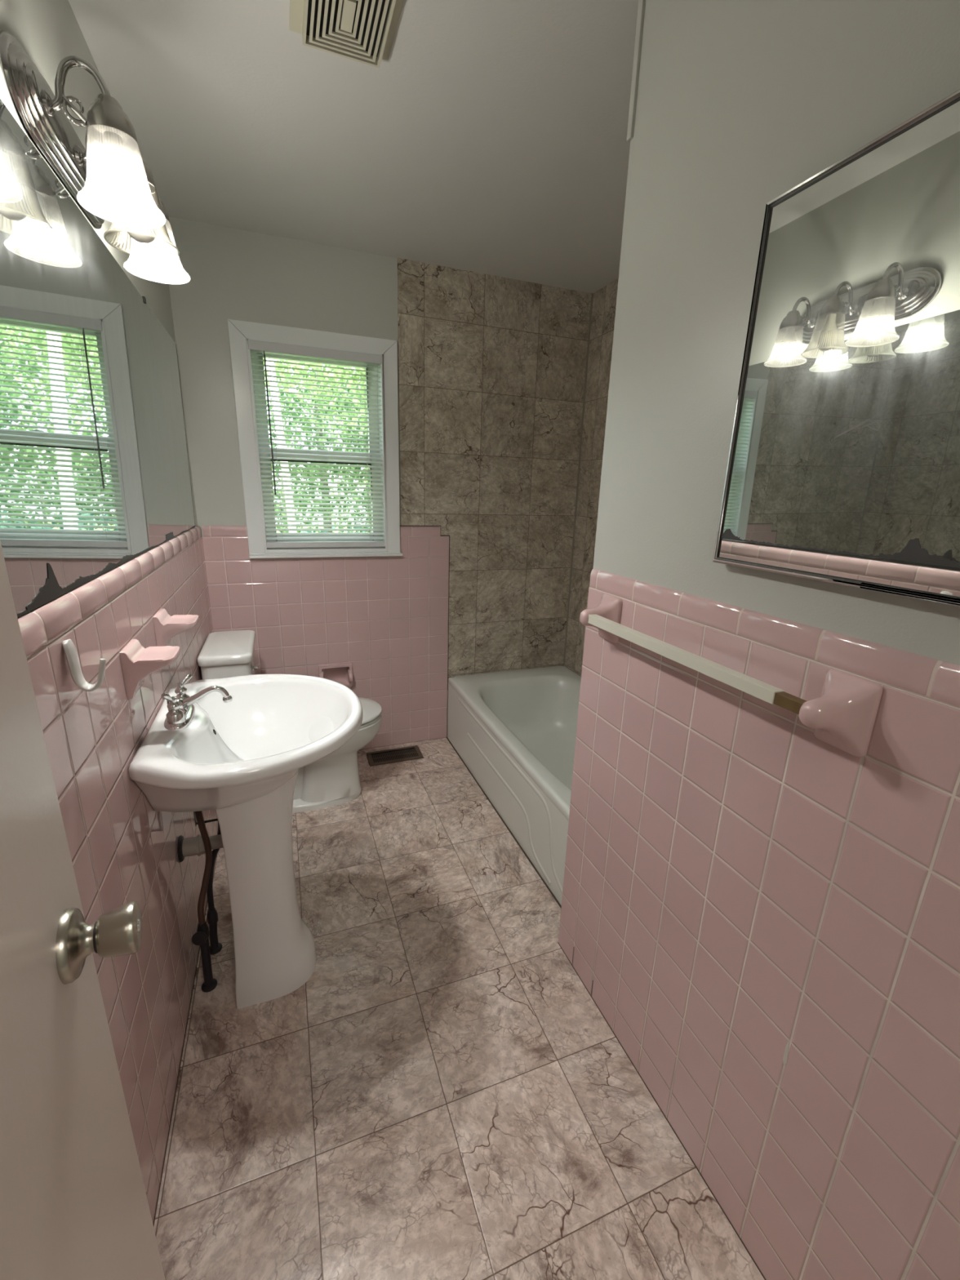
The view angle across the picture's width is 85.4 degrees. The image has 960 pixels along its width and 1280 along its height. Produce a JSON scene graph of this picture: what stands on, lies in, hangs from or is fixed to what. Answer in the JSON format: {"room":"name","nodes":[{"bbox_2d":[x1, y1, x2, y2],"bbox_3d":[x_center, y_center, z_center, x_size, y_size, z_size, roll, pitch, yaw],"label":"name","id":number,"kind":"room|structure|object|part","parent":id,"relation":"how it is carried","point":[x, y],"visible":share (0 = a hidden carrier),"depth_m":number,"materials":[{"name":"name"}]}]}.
{"room":"bathroom","nodes":[
{"label":"bathroom","id":0,"kind":"room"},
{"bbox_2d":[0,541,164,1279],"bbox_3d":[-0.263,0.329,0.251,0.096,2.028,0.710,-6,18,-25],"label":"door","id":1,"kind":"structure","parent":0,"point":[74,1204],"depth_m":0.46,"materials":[{"name":"beige paint"}]},
{"bbox_3d":[-0.392,0.297,0.513,0.026,0.067,0.067,-6,18,-25],"label":"knob","id":2,"kind":"part","parent":1,"relation":"part of","materials":[{"name":"silver metal"}]},
{"bbox_2d":[0,0,197,617],"bbox_3d":[-0.782,-0.075,0.942,0.106,2.420,3.440,-4,17,-20],"label":"wall","id":3,"kind":"structure","parent":0,"point":[49,31],"depth_m":1.09,"materials":[{"name":"grey paint"}]},
{"bbox_2d":[0,30,190,284],"bbox_3d":[-0.730,-0.925,1.051,0.191,0.213,0.480,-4,17,-20],"label":"vanity light","id":4,"kind":"object","parent":3,"relation":"attached to","point":[109,180],"visible":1,"depth_m":0.91,"materials":[{"name":"white glass"}]},
{"bbox_3d":[-0.691,-0.940,0.887,0.106,0.091,0.032,-4,17,-20],"label":"arm","id":5,"kind":"part","parent":4,"relation":"part of","materials":[{"name":"silver metal"}]},
{"bbox_3d":[-0.746,-0.982,1.028,0.106,0.091,0.032,-4,17,-20],"label":"arm","id":6,"kind":"part","parent":4,"relation":"part of","materials":[{"name":"silver metal"}]},
{"bbox_2d":[86,93,137,143],"bbox_3d":[-0.648,-0.914,0.912,0.074,0.058,0.074,-4,17,-20],"label":"socket","id":7,"kind":"object","parent":4,"relation":"attached to","point":[105,115],"depth_m":0.89,"materials":[{"name":"silver metal"}]},
{"bbox_3d":[-0.651,-0.814,0.941,0.058,0.048,0.058,-4,17,-20],"label":"bulb","id":8,"kind":"part","parent":4,"relation":"part of","materials":[{"name":"white glass"}]},
{"bbox_3d":[-0.650,-0.839,0.933,0.134,0.119,0.134,-4,17,-20],"label":"lamp shade","id":9,"kind":"part","parent":4,"relation":"part of","materials":[{"name":"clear glass"}]},
{"bbox_3d":[-0.706,-0.856,1.082,0.058,0.048,0.058,-4,17,-20],"label":"bulb","id":10,"kind":"part","parent":4,"relation":"part of","materials":[{"name":"white glass"}]},
{"bbox_3d":[-0.705,-0.881,1.074,0.134,0.119,0.134,-4,17,-20],"label":"lamp shade","id":11,"kind":"part","parent":4,"relation":"part of","materials":[{"name":"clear glass"}]},
{"bbox_2d":[141,156,155,187],"bbox_3d":[-0.703,-0.956,1.053,0.074,0.058,0.074,-4,17,-20],"label":"socket","id":12,"kind":"object","parent":4,"relation":"attached to","point":[150,180],"depth_m":1.05,"materials":[{"name":"metal"}]},
{"bbox_3d":[-0.760,-0.897,1.221,0.058,0.048,0.058,-4,17,-20],"label":"bulb","id":13,"kind":"part","parent":4,"relation":"part of","materials":[{"name":"white glass"}]},
{"bbox_3d":[-0.759,-0.923,1.213,0.134,0.119,0.134,-4,17,-20],"label":"lamp shade","id":14,"kind":"part","parent":4,"relation":"part of","materials":[{"name":"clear glass"}]},
{"bbox_2d":[158,197,169,222],"bbox_3d":[-0.757,-0.998,1.192,0.074,0.058,0.074,-4,17,-20],"label":"socket","id":15,"kind":"object","parent":4,"relation":"attached to","point":[164,211],"depth_m":1.19,"materials":[{"name":"metal"}]},
{"bbox_2d":[0,98,195,617],"bbox_3d":[-0.905,-0.595,1.348,0.007,0.720,1.832,-4,17,-20],"label":"wall mirror","id":16,"kind":"object","parent":3,"relation":"attached to","point":[95,475],"visible":0.98,"depth_m":0.95,"materials":[{"name":"silver metal"}]},
{"bbox_2d":[17,525,201,659],"bbox_3d":[-0.749,-0.095,1.025,0.014,0.052,2.976,-4,17,-20],"label":"trim","id":17,"kind":"structure","parent":3,"relation":"attached to","point":[39,627],"depth_m":0.95,"materials":[{"name":"pink tile"}]},
{"bbox_2d":[26,537,217,1224],"bbox_3d":[-0.768,0.497,1.196,0.014,1.181,2.980,-4,17,-20],"label":"wall tile","id":18,"kind":"structure","parent":3,"relation":"attached to","point":[122,850],"depth_m":1.07,"materials":[{"name":"pink tile"}]},
{"bbox_2d":[62,639,106,691],"bbox_3d":[-0.638,0.041,0.846,0.052,0.088,0.038,-4,17,-20],"label":"robe hook","id":19,"kind":"object","parent":18,"relation":"attached to","point":[70,651],"visible":1,"depth_m":0.84,"materials":[{"name":"white plastic"}]},
{"bbox_2d":[120,639,181,699],"bbox_3d":[-0.734,0.060,1.176,0.098,0.108,0.109,-4,17,-20],"label":"soap dish","id":20,"kind":"object","parent":18,"relation":"attached to","point":[138,662],"visible":1,"depth_m":1.13,"materials":[{"name":"pink ceramic"}]},
{"bbox_2d":[152,608,199,646],"bbox_3d":[-0.849,-0.027,1.471,0.098,0.108,0.109,-4,17,-20],"label":"soap dish","id":21,"kind":"object","parent":18,"relation":"attached to","point":[166,626],"visible":0.88,"depth_m":1.42,"materials":[{"name":"pink ceramic"}]},
{"bbox_2d":[177,834,223,862],"bbox_3d":[-0.764,0.608,1.522,0.213,0.095,0.073,-2,16,-12],"label":"drain pipe","id":22,"kind":"object","parent":18,"relation":"attached to","point":[194,846],"visible":0.49,"depth_m":1.49,"materials":[{"name":"grey metal"}]},
{"bbox_3d":[-0.735,0.613,1.537,0.158,0.078,0.064,1,16,-1],"label":"trap arm","id":23,"kind":"part","parent":22,"relation":"part of","materials":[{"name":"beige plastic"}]},
{"bbox_2d":[168,216,448,736],"bbox_3d":[-0.398,-0.587,2.766,1.975,2.420,0.143,-4,17,-20],"label":"wall","id":24,"kind":"structure","parent":0,"point":[234,273],"depth_m":2.25,"materials":[{"name":"grey paint"}]},
{"bbox_2d":[201,525,247,537],"bbox_3d":[-1.178,-0.503,2.405,0.186,0.052,0.014,-4,17,-20],"label":"trim","id":25,"kind":"structure","parent":24,"relation":"attached to","point":[207,531],"depth_m":2.40,"materials":[{"name":"pink tile"}]},
{"bbox_2d":[226,319,402,558],"bbox_3d":[-0.758,-0.912,2.509,0.730,0.999,0.178,-4,17,-20],"label":"window","id":26,"kind":"structure","parent":24,"relation":"in","point":[239,331],"depth_m":2.44,"materials":[{"name":"white paint"}]},
{"bbox_3d":[-0.777,-1.119,2.505,0.566,0.478,0.030,-4,17,-20],"label":"sash","id":27,"kind":"part","parent":26,"relation":"part of","materials":[{"name":"white paint"}]},
{"bbox_2d":[247,339,385,547],"bbox_3d":[-0.740,-0.883,2.454,0.574,0.882,0.048,-4,17,-20],"label":"window blind","id":28,"kind":"object","parent":26,"relation":"attached to","point":[258,346],"visible":0.93,"depth_m":2.45,"materials":[{"name":"grey plastic"}]},
{"bbox_3d":[-0.936,-0.867,2.391,0.001,0.845,0.028,-4,17,-20],"label":"ladder cord","id":29,"kind":"part","parent":28,"relation":"part of","materials":[{"name":"white fabric"}]},
{"bbox_3d":[-0.754,-0.474,2.576,0.566,0.026,0.030,-4,17,-20],"label":"rail","id":30,"kind":"part","parent":28,"relation":"part of","materials":[{"name":"grey plastic"}]},
{"bbox_3d":[-0.550,-0.897,2.533,0.001,0.845,0.028,-4,17,-20],"label":"ladder cord","id":31,"kind":"part","parent":28,"relation":"part of","materials":[{"name":"white fabric"}]},
{"bbox_3d":[-0.776,-0.699,2.591,0.566,0.446,0.032,-4,17,-20],"label":"sash","id":32,"kind":"part","parent":26,"relation":"part of","materials":[{"name":"white paint"}]},
{"bbox_3d":[-0.763,-0.444,2.618,0.730,0.039,0.128,-4,17,-20],"label":"sill","id":33,"kind":"part","parent":26,"relation":"part of","materials":[{"name":"white paint"}]},
{"bbox_2d":[202,536,448,749],"bbox_3d":[-0.734,0.055,2.742,1.178,1.181,0.007,-4,17,-20],"label":"wall tile","id":34,"kind":"structure","parent":24,"relation":"attached to","point":[386,617],"depth_m":2.72,"materials":[{"name":"pink tile"}]},
{"bbox_2d":[318,662,353,687],"bbox_3d":[-0.765,0.192,2.763,0.173,0.133,0.088,-4,17,-20],"label":"toilet paper holder","id":35,"kind":"object","parent":34,"relation":"attached to","point":[342,673],"visible":0.68,"depth_m":2.79,"materials":[{"name":"pink ceramic"}]},
{"bbox_2d":[400,526,439,536],"bbox_3d":[-0.313,-0.569,2.723,0.215,0.052,0.014,-4,17,-20],"label":"trim","id":36,"kind":"structure","parent":24,"relation":"attached to","point":[404,531],"depth_m":2.72,"materials":[{"name":"pink tile"}]},
{"bbox_2d":[406,525,449,689],"bbox_3d":[-0.299,-0.149,2.852,0.269,0.936,0.006,-4,17,-20],"label":"trim","id":37,"kind":"structure","parent":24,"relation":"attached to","point":[406,526],"depth_m":2.85,"materials":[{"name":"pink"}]},
{"bbox_2d":[68,0,638,293],"bbox_3d":[0.179,-1.367,0.933,2.345,0.120,3.440,-4,17,-20],"label":"ceiling","id":38,"kind":"structure","parent":0,"point":[491,137],"depth_m":1.49,"materials":[{"name":"white paint"}]},
{"bbox_2d":[288,0,404,67],"bbox_3d":[-0.287,-1.357,1.117,0.226,0.027,0.242,-4,17,-20],"label":"ceiling vent","id":39,"kind":"object","parent":38,"relation":"in","point":[362,31],"visible":1,"depth_m":1.16,"materials":[{"name":"beige plastic"}]},
{"bbox_3d":[-0.284,-1.352,1.120,0.024,0.017,0.080,-4,17,-20],"label":"plate","id":40,"kind":"part","parent":39,"relation":"part of","materials":[{"name":"beige plastic"}]},
{"bbox_2d":[153,736,764,1279],"bbox_3d":[0.109,1.055,1.627,2.345,0.080,3.440,-4,17,-20],"label":"floor","id":41,"kind":"structure","parent":0,"point":[444,1095],"depth_m":1.27,"materials":[{"name":"stone"}]},
{"bbox_2d":[191,810,217,992],"bbox_3d":[-0.789,0.670,1.464,0.042,0.701,0.111,0,16,-7],"label":"supply pipe","id":42,"kind":"object","parent":41,"relation":"on","point":[201,938],"visible":0.8,"depth_m":1.49,"materials":[{"name":"grey"}]},
{"bbox_3d":[-0.793,0.836,1.475,0.039,0.039,0.042,-4,17,-20],"label":"valve handle","id":43,"kind":"part","parent":42,"relation":"part of","materials":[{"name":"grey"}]},
{"bbox_2d":[206,821,222,954],"bbox_3d":[-0.794,0.644,1.548,0.108,0.704,0.072,11,19,30],"label":"supply pipe","id":44,"kind":"object","parent":41,"relation":"on","point":[215,947],"visible":0.45,"depth_m":1.60,"materials":[{"name":"grey metal"}]},
{"bbox_2d":[128,673,362,1008],"bbox_3d":[-0.584,0.543,1.477,0.512,0.947,0.628,-4,17,-20],"label":"pedestal sink","id":45,"kind":"object","parent":41,"relation":"on","point":[237,747],"visible":1,"depth_m":1.42,"materials":[{"name":"white ceramic"}]},
{"bbox_2d":[160,673,232,729],"bbox_3d":[-0.709,0.145,1.310,0.152,0.097,0.166,-4,17,-20],"label":"faucet","id":46,"kind":"object","parent":45,"relation":"on","point":[182,712],"depth_m":1.30,"materials":[{"name":"silver metal"}]},
{"bbox_2d":[128,673,362,812],"bbox_3d":[-0.577,0.277,1.401,0.512,0.210,0.628,-4,17,-20],"label":"basin","id":47,"kind":"object","parent":45,"relation":"in","point":[251,748],"depth_m":1.33,"materials":[{"name":"white ceramic"}]},
{"bbox_2d":[197,630,382,813],"bbox_3d":[-0.813,0.366,2.371,0.724,0.783,0.404,-4,17,-20],"label":"toilet","id":48,"kind":"object","parent":41,"relation":"on","point":[333,780],"visible":0.35,"depth_m":2.35,"materials":[{"name":"white ceramic"}]},
{"bbox_3d":[-1.050,0.027,2.177,0.194,0.037,0.404,-4,17,-20],"label":"tank lid","id":49,"kind":"part","parent":48,"relation":"part of","materials":[{"name":"white ceramic"}]},
{"bbox_3d":[-1.057,0.214,2.231,0.178,0.354,0.386,-4,17,-20],"label":"tank","id":50,"kind":"part","parent":48,"relation":"part of","materials":[{"name":"white ceramic"}]},
{"bbox_3d":[-0.916,0.110,2.126,0.032,0.031,0.063,-4,17,-20],"label":"flush lever","id":51,"kind":"part","parent":48,"relation":"part of","materials":[{"name":"silver metal"}]},
{"bbox_3d":[-0.739,0.550,2.455,0.554,0.386,0.364,-4,17,-20],"label":"bowl","id":52,"kind":"part","parent":48,"relation":"part of","materials":[{"name":"white ceramic"}]},
{"bbox_3d":[-0.708,0.355,2.409,0.494,0.014,0.362,-4,17,-20],"label":"seat","id":53,"kind":"part","parent":48,"relation":"part of","materials":[{"name":"white plastic"}]},
{"bbox_3d":[-0.708,0.336,2.403,0.501,0.021,0.366,-4,17,-20],"label":"seat lid","id":54,"kind":"part","parent":48,"relation":"part of","materials":[{"name":"white"}]},
{"bbox_2d":[365,745,423,766],"bbox_3d":[-0.470,0.637,2.870,0.295,0.006,0.147,-4,17,-20],"label":"floor vent","id":55,"kind":"object","parent":41,"relation":"in","point":[411,753],"visible":1,"depth_m":2.87,"materials":[{"name":"brown metal"}]},
{"bbox_2d":[447,666,581,905],"bbox_3d":[0.433,0.571,2.501,0.766,0.386,1.518,-4,17,-20],"label":"bathtub","id":56,"kind":"object","parent":41,"relation":"on","point":[514,731],"visible":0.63,"depth_m":2.63,"materials":[{"name":"white ceramic"}]},
{"bbox_2d":[448,666,581,821],"bbox_3d":[0.434,0.538,2.491,0.764,0.318,1.518,-4,17,-20],"label":"basin","id":57,"kind":"object","parent":56,"relation":"in","point":[517,729],"depth_m":2.79,"materials":[{"name":"white ceramic"}]},
{"bbox_2d":[396,257,591,678],"bbox_3d":[0.077,-0.774,2.813,1.026,2.060,0.005,-4,17,-20],"label":"stone wall","id":58,"kind":"structure","parent":0,"point":[491,368],"depth_m":2.74,"materials":[{"name":"beige tile"}]},
{"bbox_2d":[563,293,593,664],"bbox_3d":[0.557,-0.823,2.982,0.013,2.034,0.006,-4,17,-20],"label":"joint","id":59,"kind":"object","parent":58,"relation":"attached to","point":[592,294],"visible":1,"depth_m":2.94,"materials":[{"name":"beige"}]},
{"bbox_2d":[564,278,618,675],"bbox_3d":[0.901,-0.419,2.311,0.120,2.420,1.982,-4,17,-20],"label":"wall","id":60,"kind":"structure","parent":0,"point":[604,300],"depth_m":2.83,"materials":[{"name":"stone"}]},
{"bbox_2d":[592,0,959,665],"bbox_3d":[1.056,0.031,0.756,0.966,2.420,1.758,-4,17,-20],"label":"wall","id":61,"kind":"structure","parent":0,"point":[740,103],"depth_m":0.93,"materials":[{"name":"grey paint"}]},
{"bbox_2d":[153,737,765,1279],"bbox_3d":[-0.227,1.020,1.564,1.180,0.003,2.981,-4,17,-20],"label":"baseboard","id":62,"kind":"structure","parent":61,"relation":"attached to","point":[504,822],"depth_m":1.39,"materials":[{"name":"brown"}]},
{"bbox_2d":[626,0,645,142],"bbox_3d":[0.331,-1.202,1.079,0.021,0.270,0.017,-4,17,-20],"label":"trim","id":63,"kind":"structure","parent":61,"relation":"attached to","point":[641,10],"depth_m":1.08,"materials":[{"name":"grey paint"}]},
{"bbox_2d":[558,586,959,1279],"bbox_3d":[0.532,0.621,0.894,0.006,1.181,1.458,-4,17,-20],"label":"wall tile","id":64,"kind":"structure","parent":61,"relation":"attached to","point":[740,883],"depth_m":0.91,"materials":[{"name":"pink tile"}]},
{"bbox_2d":[579,593,883,757],"bbox_3d":[0.393,0.029,1.016,0.088,0.113,0.676,-4,17,-20],"label":"towel bar","id":65,"kind":"object","parent":64,"relation":"attached to","point":[843,717],"visible":1,"depth_m":0.76,"materials":[{"name":"pink ceramic"}]},
{"bbox_3d":[0.288,-0.052,1.284,0.088,0.113,0.077,-4,17,-20],"label":"post","id":66,"kind":"part","parent":65,"relation":"part of","materials":[{"name":"pink ceramic"}]},
{"bbox_3d":[0.498,0.109,0.747,0.088,0.113,0.077,-4,17,-20],"label":"post","id":67,"kind":"part","parent":65,"relation":"part of","materials":[{"name":"pink ceramic"}]},
{"bbox_2d":[782,1039,789,1066],"bbox_3d":[0.532,0.715,0.902,0.001,0.063,0.009,-4,17,-20],"label":"smear","id":68,"kind":"object","parent":64,"relation":"attached to","point":[786,1050],"visible":1,"depth_m":0.90,"materials":[{"name":"grey"}]},
{"bbox_2d":[589,568,959,708],"bbox_3d":[0.552,0.029,0.723,0.014,0.052,1.454,-4,17,-20],"label":"trim","id":69,"kind":"structure","parent":61,"relation":"attached to","point":[932,678],"depth_m":0.81,"materials":[{"name":"pink tile"}]},
{"bbox_2d":[712,88,959,605],"bbox_3d":[0.523,-0.347,0.672,0.028,0.553,0.466,-4,17,-19],"label":"mirror","id":70,"kind":"object","parent":61,"relation":"attached to","point":[843,467],"visible":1,"depth_m":0.69,"materials":[{"name":"silver metal"}]},
{"label":"outside","id":71,"kind":"structure","parent":0,"visible":0},
{"bbox_2d":[275,526,362,532],"bbox_3d":[-5.950,-2.217,14.730,28.000,0.150,25.600,-4,17,-20],"label":"ground","id":72,"kind":"structure","parent":71,"point":[300,526],"depth_m":25.91,"materials":[{"name":"green plant"}]},
{"bbox_2d":[262,357,366,532],"bbox_3d":[-2.832,-3.066,7.430,3.511,5.681,1.671,-4,17,-20],"label":"tree","id":73,"kind":"object","parent":72,"relation":"on","point":[279,364],"visible":0.08,"depth_m":7.11,"materials":[{"name":"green plant"}]},
{"bbox_2d":[266,382,365,532],"bbox_3d":[-4.058,-5.050,14.763,14.495,5.668,1.701,-4,17,-20],"label":"hedge","id":74,"kind":"object","parent":72,"relation":"on","point":[293,424],"visible":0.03,"depth_m":14.60,"materials":[{"name":"green plant"}]},
{"bbox_3d":[-5.484,-3.409,14.669,0.074,2.200,0.074,2,16,1],"label":"stem","id":75,"kind":"part","parent":74,"relation":"part of","materials":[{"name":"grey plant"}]},
{"bbox_3d":[-4.080,-3.517,15.186,0.074,2.200,0.074,2,16,1],"label":"stem","id":76,"kind":"part","parent":74,"relation":"part of","materials":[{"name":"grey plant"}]},
{"bbox_2d":[264,363,371,532],"bbox_3d":[-2.916,-3.108,9.525,3.234,4.601,1.780,-4,17,-20],"label":"tree","id":77,"kind":"object","parent":72,"relation":"on","point":[315,372],"visible":0.24,"depth_m":9.43,"materials":[{"name":"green plant"}]},
{"bbox_2d":[263,359,372,532],"bbox_3d":[-2.156,-4.510,11.561,5.262,6.215,2.047,-4,17,-20],"label":"tree","id":78,"kind":"object","parent":72,"relation":"on","point":[277,368],"visible":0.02,"depth_m":10.96,"materials":[{"name":"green plant"}]},
{"bbox_2d":[300,523,346,532],"bbox_3d":[-2.486,-1.048,8.293,1.559,1.583,1.064,-4,17,-20],"label":"shrub","id":79,"kind":"object","parent":72,"relation":"on","point":[311,523],"visible":0.02,"depth_m":8.06,"materials":[{"name":"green plant"}]},
{"bbox_2d":[296,363,367,434],"bbox_3d":[-1.183,-3.102,7.952,2.962,5.554,1.511,-4,17,-20],"label":"tree","id":80,"kind":"object","parent":72,"relation":"on","point":[305,366],"visible":0.09,"depth_m":7.59,"materials":[{"name":"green plant"}]},
{"bbox_2d":[347,522,372,532],"bbox_3d":[-1.671,-1.372,9.314,2.011,1.699,1.060,-4,17,-20],"label":"shrub","id":81,"kind":"object","parent":72,"relation":"on","point":[366,522],"visible":0.02,"depth_m":9.02,"materials":[{"name":"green plant"}]}
]}

